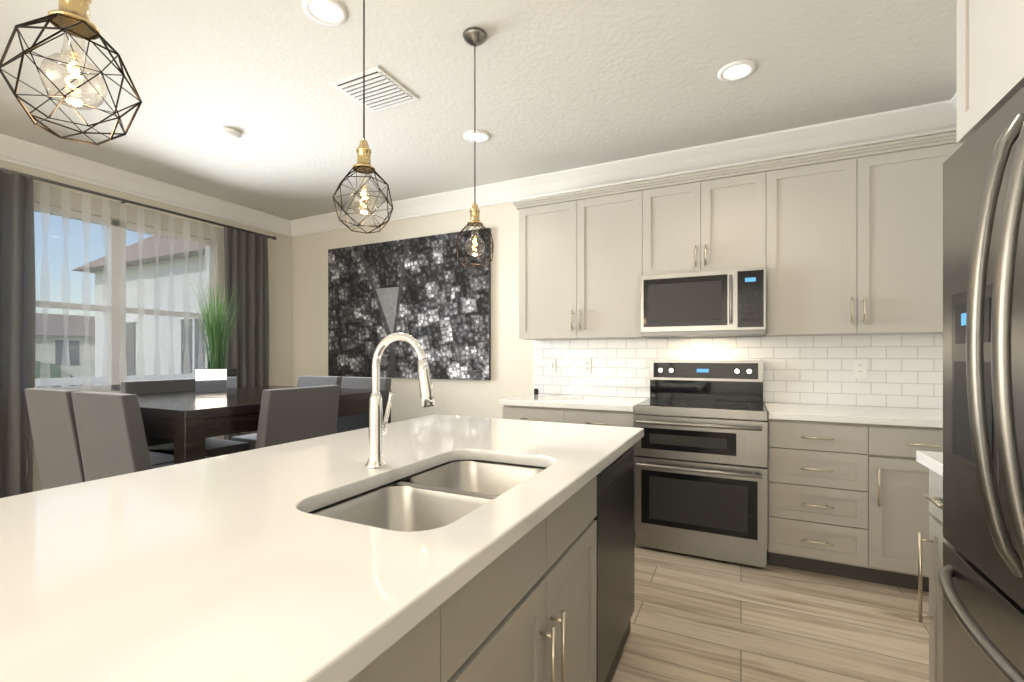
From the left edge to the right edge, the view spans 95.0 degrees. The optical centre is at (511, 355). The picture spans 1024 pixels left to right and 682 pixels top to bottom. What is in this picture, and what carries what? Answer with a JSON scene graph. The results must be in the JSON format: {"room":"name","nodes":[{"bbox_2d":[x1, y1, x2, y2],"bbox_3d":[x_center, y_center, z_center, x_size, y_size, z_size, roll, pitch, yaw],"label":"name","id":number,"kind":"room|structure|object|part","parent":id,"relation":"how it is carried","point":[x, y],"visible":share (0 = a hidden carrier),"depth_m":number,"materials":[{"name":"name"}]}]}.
{"room":"kitchen","nodes":[
{"label":"kitchen","id":0,"kind":"room"},
{"bbox_2d":[0,160,291,491],"bbox_3d":[-4.156,-0.130,2.144,0.150,2.740,7.210,0,0,26],"label":"wall","id":1,"kind":"structure","parent":0,"point":[280,301],"depth_m":4.64,"materials":[{"name":"beige paint"}]},
{"bbox_2d":[35,373,195,387],"bbox_3d":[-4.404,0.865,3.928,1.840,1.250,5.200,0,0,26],"label":"window sill","id":2,"kind":"structure","parent":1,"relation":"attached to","point":[130,378],"depth_m":5.28,"materials":[{"name":"white"}]},
{"bbox_2d":[34,202,214,392],"bbox_3d":[-3.263,-0.400,3.894,0.140,1.440,1.660,0,0,26],"label":"window unit","id":3,"kind":"structure","parent":1,"relation":"in","point":[112,329],"depth_m":3.87,"materials":[{"name":"white fabric"}]},
{"bbox_2d":[0,168,275,239],"bbox_3d":[-3.126,-1.260,3.945,0.118,0.040,2.510,0,0,26],"label":"curtain rod","id":4,"kind":"object","parent":1,"relation":"attached to","point":[105,195],"visible":0.94,"depth_m":3.81,"materials":[{"name":"grey metal"}]},
{"bbox_2d":[0,170,35,497],"bbox_3d":[-3.501,-0.020,3.087,0.068,2.460,0.536,0,0,26],"label":"drape","id":5,"kind":"object","parent":4,"relation":"hanging from","point":[17,311],"visible":0.81,"depth_m":3.23,"materials":[{"name":"grey fabric"}]},
{"bbox_2d":[26,183,224,491],"bbox_3d":[-3.111,-0.020,3.954,0.024,2.440,1.435,0,0,26],"label":"sheer curtain","id":6,"kind":"object","parent":4,"relation":"hanging from","point":[45,284],"visible":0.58,"depth_m":3.78,"materials":[{"name":"white fabric"}]},
{"bbox_2d":[224,226,268,439],"bbox_3d":[-2.688,-0.020,4.755,0.068,2.460,0.486,0,0,26],"label":"drape","id":7,"kind":"object","parent":4,"relation":"hanging from","point":[246,259],"visible":0.54,"depth_m":4.78,"materials":[{"name":"grey fabric"}]},
{"bbox_2d":[0,133,295,236],"bbox_3d":[-4.034,-1.424,2.085,0.116,0.148,7.210,0,0,26],"label":"crown molding","id":8,"kind":"structure","parent":1,"relation":"attached to","point":[13,150],"depth_m":3.86,"materials":[{"name":"white wood"}]},
{"bbox_2d":[0,0,956,219],"bbox_3d":[-1.473,-1.550,0.835,6.120,0.100,7.510,0,0,26],"label":"ceiling","id":9,"kind":"structure","parent":0,"point":[561,85],"depth_m":2.58,"materials":[{"name":"white paint"}]},
{"bbox_2d":[0,0,141,144],"bbox_3d":[-0.818,-0.957,0.877,0.200,1.081,0.173,0,0,26],"label":"pendant light","id":10,"kind":"object","parent":9,"relation":"hanging from","point":[71,18],"visible":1,"depth_m":0.87,"materials":[{"name":"black metal"}]},
{"bbox_2d":[30,0,114,39],"bbox_3d":[-0.818,-1.056,0.877,0.115,0.884,0.115,0,0,26],"label":"socket","id":11,"kind":"object","parent":10,"relation":"attached to","point":[71,12],"depth_m":0.87,"materials":[{"name":"gold metal"}]},
{"bbox_3d":[-0.818,-0.530,0.877,0.094,0.132,0.094,0,0,26],"label":"bulb","id":12,"kind":"part","parent":10,"relation":"part of","materials":[{"name":"clear glass"}]},
{"bbox_2d":[220,127,241,138],"bbox_3d":[-1.883,-1.484,3.143,0.124,0.031,0.124,0,0,26],"label":"smoke detector","id":13,"kind":"object","parent":9,"relation":"attached to","point":[229,133],"visible":0.96,"depth_m":3.12,"materials":[{"name":"white plastic"}]},
{"bbox_2d":[302,0,347,25],"bbox_3d":[-0.809,-1.494,2.036,0.184,0.010,0.184,0,0,26],"label":"recessed light","id":14,"kind":"object","parent":9,"relation":"in","point":[330,12],"visible":1,"depth_m":2.04,"materials":[{"name":"white plastic"}]},
{"bbox_2d":[332,0,392,233],"bbox_3d":[-0.489,-0.957,1.552,0.200,1.081,0.173,0,0,26],"label":"pendant light","id":15,"kind":"object","parent":9,"relation":"hanging from","point":[363,164],"visible":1,"depth_m":1.54,"materials":[{"name":"black metal"}]},
{"bbox_3d":[-0.489,-0.530,1.552,0.094,0.132,0.094,0,0,26],"label":"bulb","id":16,"kind":"part","parent":15,"relation":"part of","materials":[{"name":"clear glass"}]},
{"bbox_2d":[345,0,382,173],"bbox_3d":[-0.489,-1.056,1.552,0.115,0.884,0.115,0,0,26],"label":"socket","id":17,"kind":"object","parent":15,"relation":"attached to","point":[363,151],"depth_m":1.55,"materials":[{"name":"gold metal"}]},
{"bbox_2d":[330,66,417,112],"bbox_3d":[-0.773,-1.492,2.658,0.340,0.013,0.340,0,0,26],"label":"ceiling vent","id":18,"kind":"object","parent":9,"relation":"in","point":[384,90],"visible":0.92,"depth_m":2.63,"materials":[{"name":"white plastic"}]},
{"bbox_2d":[456,27,493,268],"bbox_3d":[-0.174,-0.957,2.199,0.200,1.081,0.173,0,0,26],"label":"pendant light","id":19,"kind":"object","parent":9,"relation":"hanging from","point":[474,37],"visible":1,"depth_m":2.19,"materials":[{"name":"black metal"}]},
{"bbox_3d":[-0.174,-0.530,2.199,0.094,0.132,0.094,0,0,26],"label":"bulb","id":20,"kind":"part","parent":19,"relation":"part of","materials":[{"name":"clear glass"}]},
{"bbox_2d":[462,27,487,226],"bbox_3d":[-0.174,-1.056,2.199,0.115,0.884,0.115,0,0,26],"label":"socket","id":21,"kind":"object","parent":19,"relation":"attached to","point":[475,37],"depth_m":2.19,"materials":[{"name":"gold metal"}]},
{"bbox_2d":[464,130,490,142],"bbox_3d":[-0.237,-1.494,3.209,0.184,0.010,0.184,0,0,26],"label":"recessed light","id":22,"kind":"object","parent":9,"relation":"in","point":[482,136],"visible":0.94,"depth_m":3.20,"materials":[{"name":"white"}]},
{"bbox_2d":[718,60,755,81],"bbox_3d":[1.183,-1.494,2.471,0.184,0.010,0.184,0,0,26],"label":"recessed light","id":23,"kind":"object","parent":9,"relation":"in","point":[737,70],"visible":1,"depth_m":2.46,"materials":[{"name":"white plastic"}]},
{"bbox_2d":[292,131,956,422],"bbox_3d":[0.140,-0.130,4.143,6.120,2.740,0.150,0,0,26],"label":"wall","id":24,"kind":"structure","parent":0,"point":[511,364],"depth_m":4.43,"materials":[{"name":"beige paint"}]},
{"bbox_2d":[328,228,490,379],"bbox_3d":[-1.084,-0.460,4.633,1.970,1.360,0.038,0,0,26],"label":"canvas art","id":25,"kind":"object","parent":24,"relation":"attached to","point":[431,294],"visible":0.95,"depth_m":4.55,"materials":[{"name":"grey fabric"}]},
{"bbox_2d":[515,181,650,343],"bbox_3d":[0.587,-0.661,3.646,1.017,1.062,0.348,0,0,26],"label":"upper cabinet","id":26,"kind":"object","parent":24,"relation":"attached to","point":[581,254],"depth_m":3.48,"materials":[{"name":"grey wood"}]},
{"bbox_2d":[288,100,951,235],"bbox_3d":[0.081,-1.424,4.021,5.580,0.148,0.116,0,0,26],"label":"crown molding","id":27,"kind":"structure","parent":24,"relation":"attached to","point":[939,117],"depth_m":3.46,"materials":[{"name":"white wood"}]},
{"bbox_2d":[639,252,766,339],"bbox_3d":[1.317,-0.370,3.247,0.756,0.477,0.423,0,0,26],"label":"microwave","id":28,"kind":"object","parent":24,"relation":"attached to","point":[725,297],"depth_m":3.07,"materials":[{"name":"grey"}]},
{"bbox_2d":[640,267,765,338],"bbox_3d":[1.307,-0.339,3.228,0.756,0.414,0.466,0,0,26],"label":"microwave","id":29,"kind":"object","parent":24,"relation":"attached to","point":[725,303],"depth_m":3.06,"materials":[{"name":"silver metal"}]},
{"bbox_2d":[651,164,766,263],"bbox_3d":[1.334,-0.871,3.282,0.764,0.642,0.348,0,0,26],"label":"upper cabinet","id":30,"kind":"object","parent":24,"relation":"attached to","point":[708,215],"depth_m":3.10,"materials":[{"name":"grey wood"}]},
{"bbox_2d":[533,333,964,410],"bbox_3d":[1.451,0.097,3.413,2.816,0.454,0.008,0,0,26],"label":"backsplash","id":31,"kind":"structure","parent":24,"relation":"attached to","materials":[{"name":"tile"}]},
{"bbox_2d":[547,358,555,372],"bbox_3d":[0.334,0.082,3.947,0.072,0.116,0.012,0,0,26],"label":"outlet","id":32,"kind":"object","parent":31,"relation":"attached to","point":[551,362],"depth_m":3.95,"materials":[{"name":"white plastic"}]},
{"bbox_2d":[582,359,591,373],"bbox_3d":[0.609,0.088,3.815,0.072,0.116,0.008,0,0,26],"label":"outlet","id":33,"kind":"object","parent":31,"relation":"attached to","point":[586,363],"depth_m":3.81,"materials":[{"name":"white plastic"}]},
{"bbox_2d":[853,360,867,378],"bbox_3d":[2.240,0.088,3.019,0.072,0.116,0.008,0,0,26],"label":"outlet","id":34,"kind":"object","parent":31,"relation":"attached to","point":[860,367],"depth_m":3.02,"materials":[{"name":"white plastic"}]},
{"bbox_2d":[751,132,964,339],"bbox_3d":[2.072,-0.661,2.921,0.999,1.062,0.348,0,0,26],"label":"upper cabinet","id":35,"kind":"object","parent":24,"relation":"attached to","point":[822,273],"depth_m":2.75,"materials":[{"name":"grey wood"}]},
{"bbox_2d":[948,92,956,131],"bbox_3d":[1.089,-1.424,-0.414,0.116,0.148,7.210,0,0,26],"label":"crown molding","id":36,"kind":"structure","parent":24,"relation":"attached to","point":[952,103],"depth_m":2.78,"materials":[{"name":"white wood"}]},
{"bbox_2d":[610,542,928,681],"bbox_3d":[-1.473,1.290,0.835,6.120,0.100,7.510,0,0,26],"label":"floor","id":37,"kind":"structure","parent":0,"point":[697,619],"depth_m":2.15,"materials":[{"name":"brown wood"}]},
{"bbox_2d":[25,388,173,488],"bbox_3d":[-2.109,0.703,2.543,0.493,1.076,0.640,0,0,26],"label":"chair","id":38,"kind":"object","parent":37,"relation":"on","point":[55,435],"visible":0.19,"depth_m":2.28,"materials":[{"name":"grey fabric"}]},
{"bbox_2d":[71,391,211,481],"bbox_3d":[-1.677,0.703,2.333,0.493,1.076,0.640,0,0,26],"label":"chair","id":39,"kind":"object","parent":37,"relation":"on","point":[111,435],"visible":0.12,"depth_m":2.04,"materials":[{"name":"grey fabric"}]},
{"bbox_2d":[121,379,248,456],"bbox_3d":[-2.095,0.703,3.025,0.640,1.076,0.493,0,0,26],"label":"chair","id":40,"kind":"object","parent":37,"relation":"on","point":[214,447],"visible":0.08,"depth_m":3.04,"materials":[{"name":"grey fabric"}]},
{"bbox_2d":[136,385,390,464],"bbox_3d":[-1.665,0.740,2.904,1.200,1.000,1.340,0,0,26],"label":"dining table","id":41,"kind":"object","parent":37,"relation":"on","point":[188,422],"visible":0.23,"depth_m":2.23,"materials":[{"name":"brown wood"}]},
{"bbox_2d":[187,275,243,397],"bbox_3d":[-1.734,-0.116,2.749,0.358,0.710,0.363,0,0,26],"label":"plant","id":42,"kind":"object","parent":41,"relation":"on","point":[216,378],"visible":1,"depth_m":2.71,"materials":[{"name":"grass"},{"name":"white ceramic"}]},
{"bbox_3d":[-1.736,0.159,2.760,0.224,0.161,0.224,0,0,26],"label":"pot","id":43,"kind":"part","parent":42,"relation":"part of","materials":[{"name":"white ceramic"}]},
{"bbox_2d":[231,376,341,449],"bbox_3d":[-1.654,0.703,3.475,0.493,1.076,0.640,0,0,26],"label":"chair","id":44,"kind":"object","parent":37,"relation":"on","point":[303,381],"visible":0.08,"depth_m":3.65,"materials":[{"name":"grey fabric"}]},
{"bbox_2d":[255,385,339,448],"bbox_3d":[-1.341,0.703,2.568,0.640,1.076,0.493,0,0,26],"label":"chair","id":45,"kind":"object","parent":37,"relation":"on","point":[287,415],"visible":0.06,"depth_m":2.38,"materials":[{"name":"grey fabric"}]},
{"bbox_2d":[336,377,390,432],"bbox_3d":[-1.222,0.703,3.265,0.493,1.076,0.640,0,0,26],"label":"chair","id":46,"kind":"object","parent":37,"relation":"on","point":[351,423],"visible":0.04,"depth_m":3.48,"materials":[{"name":"grey fabric"}]},
{"bbox_2d":[312,436,643,681],"bbox_3d":[-0.547,0.802,0.998,1.082,0.875,2.935,0,0,26],"label":"kitchen island","id":47,"kind":"object","parent":37,"relation":"on","point":[556,604],"depth_m":1.24,"materials":[{"name":"grey"}]},
{"bbox_2d":[0,414,643,681],"bbox_3d":[-0.573,0.350,1.003,1.130,0.050,3.000,0,0,26],"label":"island countertop","id":48,"kind":"structure","parent":47,"relation":"on","point":[219,568],"depth_m":0.76,"materials":[{"name":"white stone"}]},
{"bbox_2d":[360,332,434,467],"bbox_3d":[-0.316,0.129,1.353,0.235,0.391,0.085,0,0,26],"label":"faucet","id":49,"kind":"object","parent":48,"relation":"on","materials":[{"name":"silver metal"}]},
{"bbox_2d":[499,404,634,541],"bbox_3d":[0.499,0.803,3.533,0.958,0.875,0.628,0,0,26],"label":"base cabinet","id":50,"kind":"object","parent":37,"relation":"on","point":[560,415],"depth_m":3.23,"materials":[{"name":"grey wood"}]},
{"bbox_2d":[499,392,649,411],"bbox_3d":[0.485,0.344,3.529,0.978,0.038,0.648,0,0,26],"label":"countertop","id":51,"kind":"structure","parent":50,"relation":"on","point":[537,399],"depth_m":3.36,"materials":[{"name":"white stone"}]},
{"bbox_2d":[633,360,767,567],"bbox_3d":[1.243,0.627,3.095,0.752,1.185,0.726,0,0,26],"label":"range","id":52,"kind":"object","parent":37,"relation":"on","point":[701,469],"visible":1,"depth_m":2.85,"materials":[{"name":"silver metal"}]},
{"bbox_2d":[766,408,886,584],"bbox_3d":[1.853,0.803,2.873,0.527,0.875,0.628,0,0,26],"label":"base cabinet","id":53,"kind":"object","parent":37,"relation":"on","point":[827,483],"depth_m":2.58,"materials":[{"name":"grey wood"}]},
{"bbox_2d":[763,400,942,427],"bbox_3d":[2.094,0.344,2.744,1.074,0.038,0.648,0,0,26],"label":"countertop","id":54,"kind":"structure","parent":53,"relation":"on","point":[821,413],"depth_m":2.63,"materials":[{"name":"white stone"}]},
{"bbox_2d":[887,424,942,591],"bbox_3d":[2.245,0.803,2.681,0.464,0.875,0.628,0,0,26],"label":"base cabinet","id":55,"kind":"object","parent":37,"relation":"on","point":[908,513],"depth_m":2.43,"materials":[{"name":"grey wood"}]},
{"bbox_2d":[916,451,947,681],"bbox_3d":[1.615,0.782,1.314,0.686,0.915,0.333,0,0,26],"label":"base cabinet","id":56,"kind":"object","parent":37,"relation":"on","point":[932,461],"visible":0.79,"depth_m":1.54,"materials":[{"name":"grey wood"}]},
{"bbox_2d":[938,87,1023,681],"bbox_3d":[1.283,0.335,0.760,0.792,1.770,0.910,0,0,26],"label":"refrigerator","id":57,"kind":"object","parent":37,"relation":"on","point":[981,576],"visible":1,"depth_m":1.01,"materials":[{"name":"silver metal"}]},
{"bbox_3d":[1.210,-0.130,-0.473,0.150,2.740,7.210,0,0,26],"label":"wall","id":58,"kind":"structure","parent":0,"visible":0},
{"bbox_2d":[957,0,1023,142],"bbox_3d":[1.319,-0.898,0.742,0.716,0.616,1.020,0,0,26],"label":"upper cabinet","id":59,"kind":"object","parent":58,"relation":"attached to","point":[990,58],"visible":0.83,"depth_m":1.16,"materials":[{"name":"grey wood"}]},
{"label":"outside","id":60,"kind":"structure","parent":0,"visible":0},
{"bbox_3d":[-27.041,4.340,18.752,54.950,0.200,90.000,0,0,26],"label":"ground","id":61,"kind":"structure","parent":60,"visible":0},
{"bbox_2d":[35,313,94,384],"bbox_3d":[-30.933,0.740,30.107,10.800,7.000,25.800,0,0,26],"label":"house","id":62,"kind":"structure","parent":61,"relation":"on","point":[60,334],"depth_m":28.31,"materials":[{"name":"beige"}]},
{"bbox_2d":[72,236,204,384],"bbox_3d":[-7.755,0.090,15.465,7.300,8.300,7.800,0,0,26],"label":"house","id":63,"kind":"structure","parent":61,"relation":"on","point":[149,303],"depth_m":12.27,"materials":[{"name":"white"}]},
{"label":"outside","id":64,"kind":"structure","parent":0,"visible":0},
{"bbox_2d":[35,360,74,387],"bbox_3d":[-6.890,0.903,5.325,2.607,1.793,6.186,0,0,26],"label":"bushes","id":65,"kind":"object","parent":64,"point":[55,366],"depth_m":5.80,"materials":[{"name":"green plant"}]}
]}

